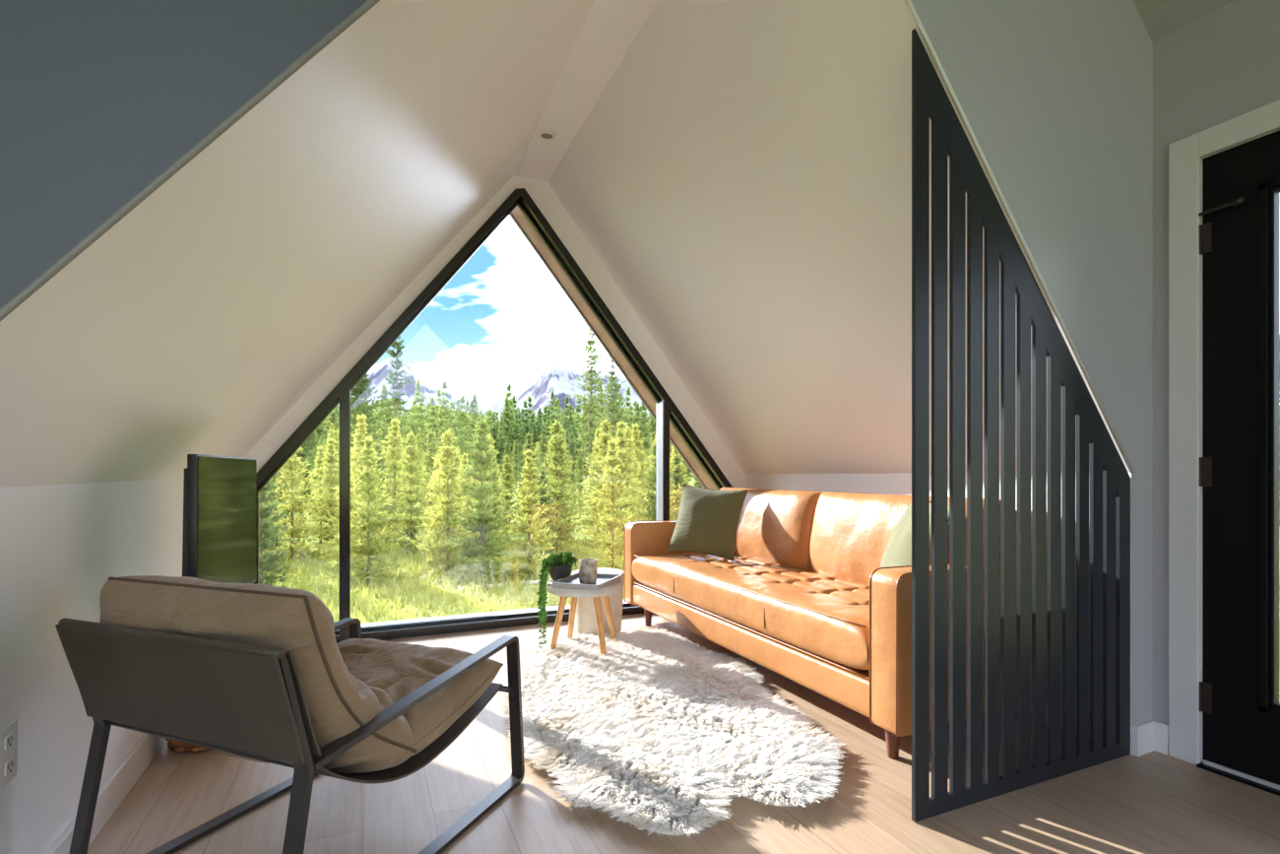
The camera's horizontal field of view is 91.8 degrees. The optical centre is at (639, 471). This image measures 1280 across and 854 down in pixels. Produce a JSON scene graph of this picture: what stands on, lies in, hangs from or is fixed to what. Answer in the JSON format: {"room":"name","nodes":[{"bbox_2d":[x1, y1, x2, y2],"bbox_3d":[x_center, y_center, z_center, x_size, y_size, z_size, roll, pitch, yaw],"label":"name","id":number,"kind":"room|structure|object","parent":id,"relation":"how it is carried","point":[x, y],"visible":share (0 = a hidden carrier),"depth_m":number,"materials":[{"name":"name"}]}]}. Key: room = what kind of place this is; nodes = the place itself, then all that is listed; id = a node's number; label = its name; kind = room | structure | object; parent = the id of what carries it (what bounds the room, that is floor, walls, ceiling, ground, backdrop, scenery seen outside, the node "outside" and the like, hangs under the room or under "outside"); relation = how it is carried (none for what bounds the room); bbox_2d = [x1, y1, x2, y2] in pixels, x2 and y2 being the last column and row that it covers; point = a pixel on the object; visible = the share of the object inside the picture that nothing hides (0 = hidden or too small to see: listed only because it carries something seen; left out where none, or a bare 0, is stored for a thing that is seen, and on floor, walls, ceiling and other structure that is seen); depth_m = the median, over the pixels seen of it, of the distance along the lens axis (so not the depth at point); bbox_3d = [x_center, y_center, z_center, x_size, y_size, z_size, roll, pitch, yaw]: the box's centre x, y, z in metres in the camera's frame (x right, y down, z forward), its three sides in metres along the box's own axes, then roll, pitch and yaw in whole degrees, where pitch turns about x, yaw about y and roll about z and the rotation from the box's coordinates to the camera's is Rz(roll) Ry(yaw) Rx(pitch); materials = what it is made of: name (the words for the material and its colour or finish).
{"room":"living room","nodes":[
{"label":"living room","id":0,"kind":"room"},
{"bbox_2d":[0,478,183,853],"bbox_3d":[-1.679,0.512,2.087,0.001,0.975,2.818,0,0,-24],"label":"wall","id":1,"kind":"structure","parent":0,"point":[60,544],"depth_m":1.51,"materials":[{"name":"paint"}]},
{"bbox_2d":[0,719,17,789],"bbox_3d":[-1.320,0.590,1.296,0.009,0.120,0.074,0,0,-24],"label":"wall outlet","id":2,"kind":"object","parent":1,"relation":"attached to","point":[8,734],"visible":1,"depth_m":1.29,"materials":[{"name":"white plastic"}]},
{"bbox_2d":[4,732,14,749],"bbox_3d":[-1.318,0.563,1.297,0.002,0.028,0.034,0,0,-24],"label":"socket","id":3,"kind":"object","parent":2,"relation":"attached to","point":[9,736],"depth_m":1.30,"materials":[{"name":"white plastic"}]},
{"bbox_2d":[4,758,14,775],"bbox_3d":[-1.318,0.617,1.297,0.002,0.028,0.034,0,0,-24],"label":"socket","id":4,"kind":"object","parent":2,"relation":"attached to","point":[9,762],"depth_m":1.30,"materials":[{"name":"white plastic"}]},
{"bbox_2d":[45,732,166,853],"bbox_3d":[-1.669,0.948,2.085,0.016,0.105,2.806,0,0,-24],"label":"baseboard","id":5,"kind":"structure","parent":1,"relation":"attached to","point":[113,791],"depth_m":1.84,"materials":[{"name":"paint"}]},
{"bbox_2d":[182,453,256,582],"bbox_3d":[-1.458,0.318,2.002,0.242,0.736,0.670,0,0,-20],"label":"television","id":6,"kind":"object","parent":1,"relation":"attached to","point":[220,533],"visible":0.56,"depth_m":1.92,"materials":[{"name":"black plastic"}]},
{"bbox_2d":[0,0,367,308],"bbox_3d":[-1.711,-1.900,0.504,4.290,5.800,0.001,0,0,-26],"label":"wall","id":7,"kind":"structure","parent":0,"point":[98,98],"depth_m":0.94,"materials":[{"name":"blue paint"}]},
{"bbox_2d":[0,0,380,320],"bbox_3d":[-0.443,-0.402,1.120,1.480,2.804,0.012,0,0,-26],"label":"trim","id":8,"kind":"structure","parent":7,"relation":"attached to","point":[18,299],"depth_m":0.98,"materials":[{"name":"paint"}]},
{"bbox_2d":[0,0,594,487],"bbox_3d":[-0.960,-0.942,2.409,1.576,1.951,2.818,0,0,-24],"label":"ceiling","id":9,"kind":"structure","parent":0,"point":[203,315],"depth_m":1.55,"materials":[{"name":"paint"}]},
{"bbox_2d":[243,175,744,488],"bbox_3d":[-0.755,-0.459,4.110,3.340,2.917,0.120,0,0,-24],"label":"wall","id":10,"kind":"structure","parent":0,"point":[542,193],"depth_m":4.11,"materials":[{"name":"paint"}]},
{"bbox_2d":[253,188,732,642],"bbox_3d":[-0.768,-0.422,4.152,3.190,2.845,0.232,0,0,-24],"label":"window","id":11,"kind":"structure","parent":10,"relation":"in","point":[667,410],"depth_m":3.95,"materials":[{"name":"black metal"}]},
{"bbox_2d":[513,0,657,182],"bbox_3d":[-0.195,-1.859,2.778,0.230,0.117,2.779,0,0,-22],"label":"ceiling","id":12,"kind":"structure","parent":0,"point":[609,28],"depth_m":2.92,"materials":[{"name":"paint"}]},
{"bbox_2d":[537,130,556,140],"bbox_3d":[-0.524,-1.889,3.491,0.108,0.009,0.108,0,0,-29],"label":"recessed light","id":13,"kind":"object","parent":12,"relation":"in","point":[543,135],"visible":1,"depth_m":3.49,"materials":[{"name":"white plastic"}]},
{"bbox_2d":[509,205,717,489],"bbox_3d":[0.096,-0.669,4.724,2.129,2.566,0.305,0,0,-24],"label":"roof","id":14,"kind":"structure","parent":0,"point":[516,215],"depth_m":4.63,"materials":[{"name":"wood"}]},
{"bbox_2d":[86,612,1279,853],"bbox_3d":[-0.372,1.060,-0.210,6.350,0.120,8.320,0,0,-24],"label":"floor","id":15,"kind":"structure","parent":0,"point":[1154,801],"depth_m":1.83,"materials":[{"name":"brown wood"}]},
{"bbox_2d":[165,738,209,752],"bbox_3d":[-1.606,0.872,2.327,0.304,0.245,0.305,0,0,-6],"label":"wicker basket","id":16,"kind":"object","parent":15,"relation":"on","point":[176,745],"visible":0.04,"depth_m":2.20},
{"bbox_2d":[55,575,524,853],"bbox_3d":[-0.857,0.624,1.716,0.698,0.750,0.899,0,0,21],"label":"lounge chair","id":17,"kind":"object","parent":15,"relation":"on","point":[256,672],"visible":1,"depth_m":1.37,"materials":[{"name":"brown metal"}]},
{"bbox_2d":[99,575,415,772],"bbox_3d":[-0.935,0.502,1.517,0.636,0.506,0.417,0,0,21],"label":"cushion","id":18,"kind":"object","parent":17,"relation":"on","point":[228,713],"depth_m":1.33,"materials":[{"name":"fabric"}]},
{"bbox_2d":[336,638,500,756],"bbox_3d":[-0.803,0.656,1.863,0.630,0.207,0.431,0,0,21],"label":"seat cushion","id":19,"kind":"object","parent":17,"relation":"on","point":[395,672],"depth_m":1.81,"materials":[{"name":"fabric"}]},
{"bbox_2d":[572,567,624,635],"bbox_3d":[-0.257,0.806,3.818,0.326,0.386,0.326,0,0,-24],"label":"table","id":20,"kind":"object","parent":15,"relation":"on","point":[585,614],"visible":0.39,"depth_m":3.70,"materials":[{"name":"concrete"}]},
{"bbox_2d":[502,627,848,836],"bbox_3d":[0.014,0.994,2.744,1.197,0.011,2.000,0,0,-24],"label":"sheepskin rug","id":21,"kind":"object","parent":15,"relation":"on","point":[654,732],"visible":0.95,"depth_m":2.26,"materials":[{"name":"fur"}]},
{"bbox_2d":[547,579,622,654],"bbox_3d":[-0.303,0.794,3.420,0.406,0.381,0.406,0,0,21],"label":"side table","id":22,"kind":"object","parent":21,"relation":"on","point":[615,587],"visible":0.75,"depth_m":3.32,"materials":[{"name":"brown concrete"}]},
{"bbox_2d":[552,572,621,589],"bbox_3d":[-0.282,0.591,3.367,0.269,0.026,0.351,0,0,19],"label":"serving tray","id":23,"kind":"object","parent":22,"relation":"on","point":[572,581],"visible":0.86,"depth_m":3.32,"materials":[{"name":"stone"}]},
{"bbox_2d":[536,551,576,647],"bbox_3d":[-0.479,0.706,3.450,0.295,0.520,0.215,0,0,-42],"label":"potted plant","id":24,"kind":"object","parent":23,"relation":"on","point":[558,566],"visible":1,"depth_m":3.41,"materials":[{"name":"green plant"}]},
{"bbox_2d":[578,558,597,583],"bbox_3d":[-0.280,0.535,3.342,0.100,0.124,0.100,0,0,-24],"label":"tumbler","id":25,"kind":"object","parent":23,"relation":"on","point":[588,567],"visible":1,"depth_m":3.30,"materials":[{"name":"ceramic"}]},
{"bbox_2d":[624,487,1031,759],"bbox_3d":[0.759,0.555,3.350,0.847,0.891,2.395,0,0,-24],"label":"sofa","id":26,"kind":"object","parent":15,"relation":"on","point":[804,596],"visible":0.72,"depth_m":2.95,"materials":[{"name":"leather"}]},
{"bbox_2d":[666,483,748,560],"bbox_3d":[0.421,0.308,3.912,0.482,0.457,0.197,0,0,32],"label":"throw pillow","id":27,"kind":"object","parent":26,"relation":"on","point":[707,522],"visible":1,"depth_m":3.85,"materials":[{"name":"fabric"}]},
{"bbox_2d":[631,551,869,669],"bbox_3d":[0.676,0.639,3.313,0.662,0.210,2.123,0,0,-24],"label":"seat cushion","id":28,"kind":"object","parent":26,"relation":"on","point":[821,616],"depth_m":2.94,"materials":[{"name":"leather"}]},
{"bbox_2d":[720,487,822,571],"bbox_3d":[0.770,0.353,3.935,0.232,0.487,1.056,0,0,-24],"label":"cushion","id":29,"kind":"object","parent":26,"relation":"on","point":[775,526],"depth_m":3.64,"materials":[{"name":"leather"}]},
{"bbox_2d":[810,492,1000,584],"bbox_3d":[1.203,0.353,2.968,0.232,0.487,1.056,0,0,-24],"label":"cushion","id":30,"kind":"object","parent":26,"relation":"on","point":[851,533],"depth_m":3.07,"materials":[{"name":"leather"}]},
{"bbox_2d":[879,502,949,567],"bbox_3d":[1.132,0.310,2.572,0.202,0.412,0.447,0,0,3],"label":"throw pillow","id":31,"kind":"object","parent":26,"relation":"on","point":[898,549],"visible":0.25,"depth_m":2.54,"materials":[{"name":"fabric"}]},
{"bbox_2d":[911,28,1130,822],"bbox_3d":[1.255,-0.133,1.984,1.038,2.260,0.012,0,0,-24],"label":"slatted screen","id":32,"kind":"object","parent":15,"relation":"on","point":[1059,392],"visible":1,"depth_m":1.93,"materials":[{"name":"metal"}]},
{"bbox_2d":[547,0,1129,473],"bbox_3d":[0.599,-0.951,3.166,1.640,1.932,2.710,0,0,-24],"label":"ceiling","id":33,"kind":"structure","parent":0,"point":[741,175],"depth_m":2.81,"materials":[{"name":"paint"}]},
{"bbox_2d":[744,472,1131,755],"bbox_3d":[1.263,0.501,3.463,0.001,0.997,2.716,0,0,-20],"label":"wall","id":34,"kind":"structure","parent":0,"point":[881,483],"depth_m":3.34,"materials":[{"name":"paint"}]},
{"bbox_2d":[910,0,1152,755],"bbox_3d":[1.130,-1.900,1.919,1.590,5.800,0.001,0,0,-24],"label":"wall","id":35,"kind":"structure","parent":0,"point":[1056,96],"depth_m":2.09,"materials":[{"name":"paint"}]},
{"bbox_2d":[904,0,1134,473],"bbox_3d":[1.070,-0.898,1.888,1.466,1.811,0.013,0,0,-24],"label":"trim","id":36,"kind":"structure","parent":35,"relation":"attached to","point":[909,3],"depth_m":1.93,"materials":[{"name":"paint"}]},
{"bbox_2d":[1132,718,1168,756],"bbox_3d":[1.809,0.948,2.194,0.124,0.105,0.055,0,0,-24],"label":"baseboard","id":37,"kind":"structure","parent":35,"relation":"attached to","point":[1149,736],"depth_m":2.20,"materials":[{"name":"paint"}]},
{"bbox_2d":[1133,0,1234,44],"bbox_3d":[1.496,-3.072,-0.700,3.060,3.055,5.900,0,0,-24],"label":"ceiling","id":38,"kind":"structure","parent":0,"point":[1161,19],"depth_m":2.16,"materials":[{"name":"paint"}]},
{"bbox_2d":[1152,0,1279,723],"bbox_3d":[2.956,-0.272,-0.216,0.001,2.545,5.390,0,0,-24],"label":"wall","id":39,"kind":"structure","parent":0,"point":[1223,66],"depth_m":2.19,"materials":[{"name":"paint"}]},
{"bbox_2d":[1168,99,1279,765],"bbox_3d":[2.156,-0.077,1.724,0.156,2.154,1.085,0,0,-24],"label":"trim","id":40,"kind":"structure","parent":39,"relation":"attached to","point":[1185,156],"depth_m":2.14,"materials":[{"name":"paint"}]},
{"bbox_2d":[1196,129,1279,795],"bbox_3d":[2.132,-0.033,1.724,0.200,2.066,0.936,0,0,-24],"label":"door","id":41,"kind":"structure","parent":39,"relation":"in","point":[1239,233],"depth_m":2.02,"materials":[{"name":"black paint"}]},
{"label":"outside","id":42,"kind":"structure","parent":0,"visible":0},
{"bbox_2d":[262,468,697,623],"bbox_3d":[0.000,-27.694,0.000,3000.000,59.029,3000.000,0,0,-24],"label":"ground","id":43,"kind":"structure","parent":42,"point":[576,535],"depth_m":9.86,"materials":[{"name":"plant"}]},
{"bbox_2d":[258,478,288,572],"bbox_3d":[-6.991,0.580,11.168,1.397,2.646,1.222,0,0,-2],"label":"pine tree","id":44,"kind":"object","parent":43,"relation":"on","point":[266,502],"visible":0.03,"depth_m":11.28,"materials":[{"name":"green plant"}]},
{"bbox_2d":[258,474,303,588],"bbox_3d":[-5.357,0.709,8.661,1.077,2.341,1.136,0,0,-5],"label":"pine tree","id":45,"kind":"object","parent":43,"relation":"on","point":[265,511],"visible":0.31,"depth_m":8.77,"materials":[{"name":"green plant"}]},
{"bbox_2d":[265,457,321,547],"bbox_3d":[-8.269,0.355,14.515,1.523,3.142,1.444,0,0,-27],"label":"pine tree","id":46,"kind":"object","parent":43,"relation":"on","point":[279,473],"visible":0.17,"depth_m":14.44,"materials":[{"name":"green plant"}]},
{"bbox_2d":[258,447,329,563],"bbox_3d":[-6.976,0.508,12.406,1.479,2.784,1.452,0,0,-9],"label":"pine tree","id":47,"kind":"object","parent":43,"relation":"on","point":[291,477],"visible":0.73,"depth_m":12.30,"materials":[{"name":"green plant"}]},
{"bbox_2d":[281,424,326,522],"bbox_3d":[-11.431,-0.966,20.979,1.937,5.513,2.046,0,0,-36],"label":"pine tree","id":48,"kind":"object","parent":43,"relation":"on","point":[305,455],"visible":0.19,"depth_m":21.01,"materials":[{"name":"green plant"}]},
{"bbox_2d":[303,429,326,502],"bbox_3d":[-14.873,-0.227,28.227,1.811,4.040,1.803,0,0,-7],"label":"pine tree","id":49,"kind":"object","parent":43,"relation":"on","point":[314,451],"visible":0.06,"depth_m":28.11,"materials":[{"name":"green plant"}]},
{"bbox_2d":[302,445,339,543],"bbox_3d":[-7.905,0.564,15.309,1.208,2.476,1.148,0,0,12],"label":"pine tree","id":50,"kind":"object","parent":43,"relation":"on","point":[319,462],"visible":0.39,"depth_m":15.30,"materials":[{"name":"green plant"}]},
{"bbox_2d":[309,429,339,524],"bbox_3d":[-9.207,0.280,18.934,1.682,3.166,1.651,0,0,42],"label":"pine tree","id":51,"kind":"object","parent":43,"relation":"on","point":[335,432],"visible":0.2,"depth_m":18.80,"materials":[{"name":"green plant"}]},
{"bbox_2d":[302,438,355,546],"bbox_3d":[-7.374,0.483,14.695,1.228,2.649,1.292,0,0,9],"label":"pine tree","id":52,"kind":"object","parent":43,"relation":"on","point":[329,468],"visible":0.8,"depth_m":14.63,"materials":[{"name":"green plant"}]},
{"bbox_2d":[318,464,376,570],"bbox_3d":[-5.077,0.810,10.831,0.970,1.987,0.921,0,0,-41],"label":"pine tree","id":53,"kind":"object","parent":43,"relation":"on","point":[337,527],"visible":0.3,"depth_m":10.80,"materials":[{"name":"green plant"}]},
{"bbox_2d":[322,370,389,508],"bbox_3d":[-11.056,-1.886,24.629,3.010,7.376,2.948,0,0,-13],"label":"pine tree","id":54,"kind":"object","parent":43,"relation":"on","point":[362,390],"visible":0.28,"depth_m":24.54,"materials":[{"name":"green plant"}]},
{"bbox_2d":[325,413,396,548],"bbox_3d":[-5.911,0.268,13.102,1.496,3.065,1.421,0,0,17],"label":"pine tree","id":55,"kind":"object","parent":43,"relation":"on","point":[359,436],"visible":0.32,"depth_m":13.12,"materials":[{"name":"green plant"}]},
{"bbox_2d":[320,437,405,586],"bbox_3d":[-4.284,0.655,9.617,1.258,2.412,1.281,0,0,-17],"label":"pine tree","id":56,"kind":"object","parent":43,"relation":"on","point":[365,548],"visible":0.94,"depth_m":9.62,"materials":[{"name":"green plant"}]},
{"bbox_2d":[362,442,401,543],"bbox_3d":[-6.200,0.583,14.691,1.197,2.609,1.264,0,0,-25],"label":"pine tree","id":57,"kind":"object","parent":43,"relation":"on","point":[377,447],"visible":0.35,"depth_m":14.55,"materials":[{"name":"green plant"}]},
{"bbox_2d":[376,418,420,539],"bbox_3d":[-6.258,0.200,15.645,1.479,3.190,1.556,0,0,-15],"label":"pine tree","id":58,"kind":"object","parent":43,"relation":"on","point":[395,441],"visible":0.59,"depth_m":15.61,"materials":[{"name":"green plant"}]},
{"bbox_2d":[381,335,416,425],"bbox_3d":[-16.789,-4.231,42.927,2.369,12.084,2.153,0,0,-14],"label":"pine tree","id":59,"kind":"object","parent":43,"relation":"on","point":[391,380],"visible":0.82,"depth_m":42.72,"materials":[{"name":"green plant"}]},
{"bbox_2d":[384,429,418,528],"bbox_3d":[-7.510,0.184,19.069,1.599,3.277,1.519,0,0,-18],"label":"pine tree","id":60,"kind":"object","parent":43,"relation":"on","point":[402,439],"visible":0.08,"depth_m":18.96,"materials":[{"name":"green plant"}]},
{"bbox_2d":[381,431,432,554],"bbox_3d":[-4.718,0.479,13.011,1.446,2.739,1.265,0,0,21],"label":"pine tree","id":61,"kind":"object","parent":43,"relation":"on","point":[410,467],"visible":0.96,"depth_m":12.94,"materials":[{"name":"green plant"}]},
{"bbox_2d":[407,432,430,491],"bbox_3d":[-13.453,-0.335,37.919,2.409,4.200,2.235,0,0,3],"label":"pine tree","id":62,"kind":"object","parent":43,"relation":"on","point":[418,436],"visible":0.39,"depth_m":37.84,"materials":[{"name":"green plant"}]},
{"bbox_2d":[401,430,453,542],"bbox_3d":[-5.384,0.396,15.901,1.377,2.994,1.452,0,0,-38],"label":"pine tree","id":63,"kind":"object","parent":43,"relation":"on","point":[431,447],"visible":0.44,"depth_m":15.72,"materials":[{"name":"green plant"}]},
{"bbox_2d":[401,429,478,582],"bbox_3d":[-3.198,0.557,10.425,1.207,2.614,1.380,0,0,18],"label":"pine tree","id":64,"kind":"object","parent":43,"relation":"on","point":[447,452],"visible":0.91,"depth_m":10.28,"materials":[{"name":"green plant"}]},
{"bbox_2d":[416,457,466,562],"bbox_3d":[-3.755,0.764,11.750,1.129,2.139,0.988,0,0,19],"label":"pine tree","id":65,"kind":"object","parent":43,"relation":"on","point":[436,462],"visible":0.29,"depth_m":11.68,"materials":[{"name":"green plant"}]},
{"bbox_2d":[426,426,471,532],"bbox_3d":[-5.086,0.337,16.540,1.447,3.145,1.526,0,0,-8],"label":"pine tree","id":66,"kind":"object","parent":43,"relation":"on","point":[451,430],"visible":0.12,"depth_m":16.66,"materials":[{"name":"green plant"}]},
{"bbox_2d":[448,451,480,547],"bbox_3d":[-3.776,0.693,13.335,1.192,2.244,1.170,0,0,24],"label":"pine tree","id":67,"kind":"object","parent":43,"relation":"on","point":[464,463],"visible":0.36,"depth_m":13.37,"materials":[{"name":"green plant"}]},
{"bbox_2d":[434,416,532,589],"bbox_3d":[-2.412,0.504,9.763,1.362,2.807,1.291,0,0,36],"label":"pine tree","id":68,"kind":"object","parent":43,"relation":"on","point":[480,443],"visible":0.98,"depth_m":9.78,"materials":[{"name":"green plant"}]},
{"bbox_2d":[455,444,511,555],"bbox_3d":[-3.144,0.605,12.419,1.288,2.441,1.127,0,0,-26],"label":"pine tree","id":69,"kind":"object","parent":43,"relation":"on","point":[487,450],"visible":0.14,"depth_m":12.43,"materials":[{"name":"green plant"}]},
{"bbox_2d":[458,433,517,547],"bbox_3d":[-3.404,0.463,14.246,1.436,2.720,1.256,0,0,-41],"label":"pine tree","id":70,"kind":"object","parent":43,"relation":"on","point":[491,442],"visible":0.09,"depth_m":14.18,"materials":[{"name":"green plant"}]},
{"bbox_2d":[475,445,511,527],"bbox_3d":[-3.956,0.498,16.541,1.256,2.574,1.193,0,0,-28],"label":"pine tree","id":71,"kind":"object","parent":43,"relation":"on","point":[504,501],"visible":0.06,"depth_m":16.59,"materials":[{"name":"green plant"}]},
{"bbox_2d":[304,378,693,475],"bbox_3d":[-26.887,-28.594,407.690,690.311,60.316,631.871,0,0,-24],"label":"forest","id":72,"kind":"object","parent":43,"relation":"on","point":[439,416],"visible":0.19,"depth_m":97.59,"materials":[{"name":"plant"}]},
{"bbox_2d":[456,578,552,589],"bbox_3d":[2.423,1.744,12.493,12.167,0.064,0.443,0,0,-33],"label":"path","id":73,"kind":"structure","parent":43,"relation":"on","point":[530,581],"depth_m":9.63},
{"bbox_2d":[495,454,519,532],"bbox_3d":[-3.813,0.661,18.127,1.284,2.433,1.123,0,0,11],"label":"pine tree","id":74,"kind":"object","parent":43,"relation":"on","point":[504,476],"visible":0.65,"depth_m":18.07,"materials":[{"name":"green plant"}]},
{"bbox_2d":[499,435,517,494],"bbox_3d":[-8.522,-0.274,40.214,1.917,4.214,1.845,0,0,34],"label":"pine tree","id":75,"kind":"object","parent":43,"relation":"on","point":[506,451],"visible":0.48,"depth_m":40.14,"materials":[{"name":"green plant"}]},
{"bbox_2d":[509,440,521,488],"bbox_3d":[-13.149,-0.836,65.779,2.414,5.305,2.322,0,0,-43],"label":"pine tree","id":76,"kind":"object","parent":43,"relation":"on","point":[516,447],"visible":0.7,"depth_m":65.78,"materials":[{"name":"green plant"}]},
{"bbox_2d":[515,425,533,486],"bbox_3d":[-8.888,-0.893,48.601,1.880,5.351,1.986,0,0,11],"label":"pine tree","id":77,"kind":"object","parent":43,"relation":"on","point":[527,426],"visible":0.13,"depth_m":48.62,"materials":[{"name":"green plant"}]},
{"bbox_2d":[495,448,557,579],"bbox_3d":[-1.754,0.705,10.094,1.026,2.213,1.080,0,0,5],"label":"pine tree","id":78,"kind":"object","parent":43,"relation":"on","point":[529,469],"visible":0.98,"depth_m":10.04,"materials":[{"name":"green plant"}]},
{"bbox_2d":[505,432,549,536],"bbox_3d":[-3.002,0.382,17.145,1.392,3.026,1.468,0,0,13],"label":"pine tree","id":79,"kind":"object","parent":43,"relation":"on","point":[526,446],"visible":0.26,"depth_m":16.96,"materials":[{"name":"green plant"}]},
{"bbox_2d":[523,468,563,561],"bbox_3d":[-1.727,0.888,11.291,0.893,1.941,0.942,0,0,21],"label":"pine tree","id":80,"kind":"object","parent":43,"relation":"on","point":[543,490],"visible":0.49,"depth_m":11.18,"materials":[{"name":"green plant"}]},
{"bbox_2d":[536,429,553,489],"bbox_3d":[-4.682,-0.147,30.447,1.910,3.950,1.833,0,0,-43],"label":"pine tree","id":81,"kind":"object","parent":43,"relation":"on","point":[543,447],"visible":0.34,"depth_m":30.36,"materials":[{"name":"green plant"}]},
{"bbox_2d":[531,419,587,554],"bbox_3d":[-1.710,0.355,13.012,1.369,2.965,1.565,0,0,-18],"label":"pine tree","id":82,"kind":"object","parent":43,"relation":"on","point":[556,458],"visible":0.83,"depth_m":13.03,"materials":[{"name":"green plant"}]},
{"bbox_2d":[540,429,585,536],"bbox_3d":[-1.969,0.330,14.943,1.325,2.858,1.395,0,0,44],"label":"pine tree","id":83,"kind":"object","parent":43,"relation":"on","point":[568,486],"visible":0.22,"depth_m":14.90,"materials":[{"name":"green plant"}]},
{"bbox_2d":[543,433,585,530],"bbox_3d":[-2.290,0.234,17.830,1.547,3.361,1.631,0,0,19],"label":"pine tree","id":84,"kind":"object","parent":43,"relation":"on","point":[569,456],"visible":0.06,"depth_m":17.65,"materials":[{"name":"green plant"}]},
{"bbox_2d":[566,433,584,505],"bbox_3d":[-3.148,0.012,29.103,1.635,3.674,1.672,0,0,8],"label":"pine tree","id":85,"kind":"object","parent":43,"relation":"on","point":[572,445],"visible":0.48,"depth_m":28.99,"materials":[{"name":"green plant"}]},
{"bbox_2d":[570,448,590,517],"bbox_3d":[-2.301,0.448,23.811,1.234,2.660,1.286,0,0,36],"label":"pine tree","id":86,"kind":"object","parent":43,"relation":"on","point":[580,471],"visible":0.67,"depth_m":23.74,"materials":[{"name":"green plant"}]},
{"bbox_2d":[580,436,589,478],"bbox_3d":[-7.579,-2.368,87.572,2.289,6.671,2.418,0,0,-32],"label":"pine tree","id":87,"kind":"object","parent":43,"relation":"on","point":[584,463],"visible":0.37,"depth_m":87.59,"materials":[{"name":"green plant"}]},
{"bbox_2d":[572,427,604,528],"bbox_3d":[-1.399,0.226,19.602,1.528,3.310,1.747,0,0,-44],"label":"pine tree","id":88,"kind":"object","parent":43,"relation":"on","point":[598,431],"visible":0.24,"depth_m":19.48,"materials":[{"name":"green plant"}]},
{"bbox_2d":[566,321,612,490],"bbox_3d":[-3.146,-3.814,37.924,2.936,11.236,2.772,0,0,-11],"label":"pine tree","id":89,"kind":"object","parent":43,"relation":"on","point":[590,400],"visible":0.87,"depth_m":37.74,"materials":[{"name":"green plant"}]},
{"bbox_2d":[568,418,630,545],"bbox_3d":[-0.756,0.300,14.218,1.434,3.106,1.639,0,0,30],"label":"pine tree","id":90,"kind":"object","parent":43,"relation":"on","point":[604,437],"visible":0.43,"depth_m":14.07,"materials":[{"name":"green plant"}]},
{"bbox_2d":[573,438,638,569],"bbox_3d":[-0.487,0.654,10.520,1.299,2.446,1.276,0,0,12],"label":"pine tree","id":91,"kind":"object","parent":43,"relation":"on","point":[611,545],"visible":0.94,"depth_m":10.40,"materials":[{"name":"green plant"}]},
{"bbox_2d":[583,420,645,555],"bbox_3d":[-0.306,0.409,12.374,1.511,2.898,1.539,0,0,43],"label":"pine tree","id":92,"kind":"object","parent":43,"relation":"on","point":[620,441],"visible":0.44,"depth_m":12.34,"materials":[{"name":"green plant"}]},
{"bbox_2d":[598,355,632,438],"bbox_3d":[-1.902,-3.010,40.864,2.345,9.631,2.525,0,0,20],"label":"pine tree","id":93,"kind":"object","parent":43,"relation":"on","point":[611,383],"visible":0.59,"depth_m":40.88,"materials":[{"name":"green plant"}]},
{"bbox_2d":[608,425,645,531],"bbox_3d":[-0.410,0.321,15.926,1.646,3.118,1.440,0,0,-17],"label":"pine tree","id":94,"kind":"object","parent":43,"relation":"on","point":[628,430],"visible":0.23,"depth_m":15.92,"materials":[{"name":"green plant"}]},
{"bbox_2d":[615,422,651,520],"bbox_3d":[-0.164,0.203,17.347,1.569,3.215,1.490,0,0,44],"label":"pine tree","id":95,"kind":"object","parent":43,"relation":"on","point":[637,443],"visible":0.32,"depth_m":17.34,"materials":[{"name":"green plant"}]},
{"bbox_2d":[634,430,654,500],"bbox_3d":[0.013,-0.288,34.534,2.150,4.181,2.312,0,0,-35],"label":"pine tree","id":96,"kind":"object","parent":43,"relation":"on","point":[640,432],"visible":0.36,"depth_m":34.53,"materials":[{"name":"green plant"}]},
{"bbox_2d":[629,441,678,521],"bbox_3d":[0.293,0.652,11.419,1.141,2.480,1.203,0,0,-10],"label":"pine tree","id":97,"kind":"object","parent":43,"relation":"on","point":[652,513],"visible":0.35,"depth_m":11.26,"materials":[{"name":"green plant"}]},
{"bbox_2d":[638,427,682,520],"bbox_3d":[0.422,0.391,12.884,1.368,2.803,1.299,0,0,8],"label":"pine tree","id":98,"kind":"object","parent":43,"relation":"on","point":[674,509],"visible":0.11,"depth_m":12.93,"materials":[{"name":"green plant"}]},
{"bbox_2d":[669,454,687,519],"bbox_3d":[0.956,0.733,14.463,1.124,2.317,1.066,0,0,-5],"label":"pine tree","id":99,"kind":"object","parent":43,"relation":"on","point":[679,479],"visible":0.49,"depth_m":14.41,"materials":[{"name":"green plant"}]},
{"bbox_2d":[669,445,688,506],"bbox_3d":[0.837,0.479,15.239,1.241,2.678,1.307,0,0,38],"label":"pine tree","id":100,"kind":"object","parent":43,"relation":"on","point":[674,452],"visible":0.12,"depth_m":15.19,"materials":[{"name":"green plant"}]},
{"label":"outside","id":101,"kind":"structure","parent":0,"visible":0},
{"bbox_2d":[337,358,649,423],"bbox_3d":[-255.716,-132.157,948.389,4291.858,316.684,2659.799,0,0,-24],"label":"mountains","id":102,"kind":"structure","parent":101,"point":[559,379],"depth_m":1556.67,"materials":[{"name":"snow"}]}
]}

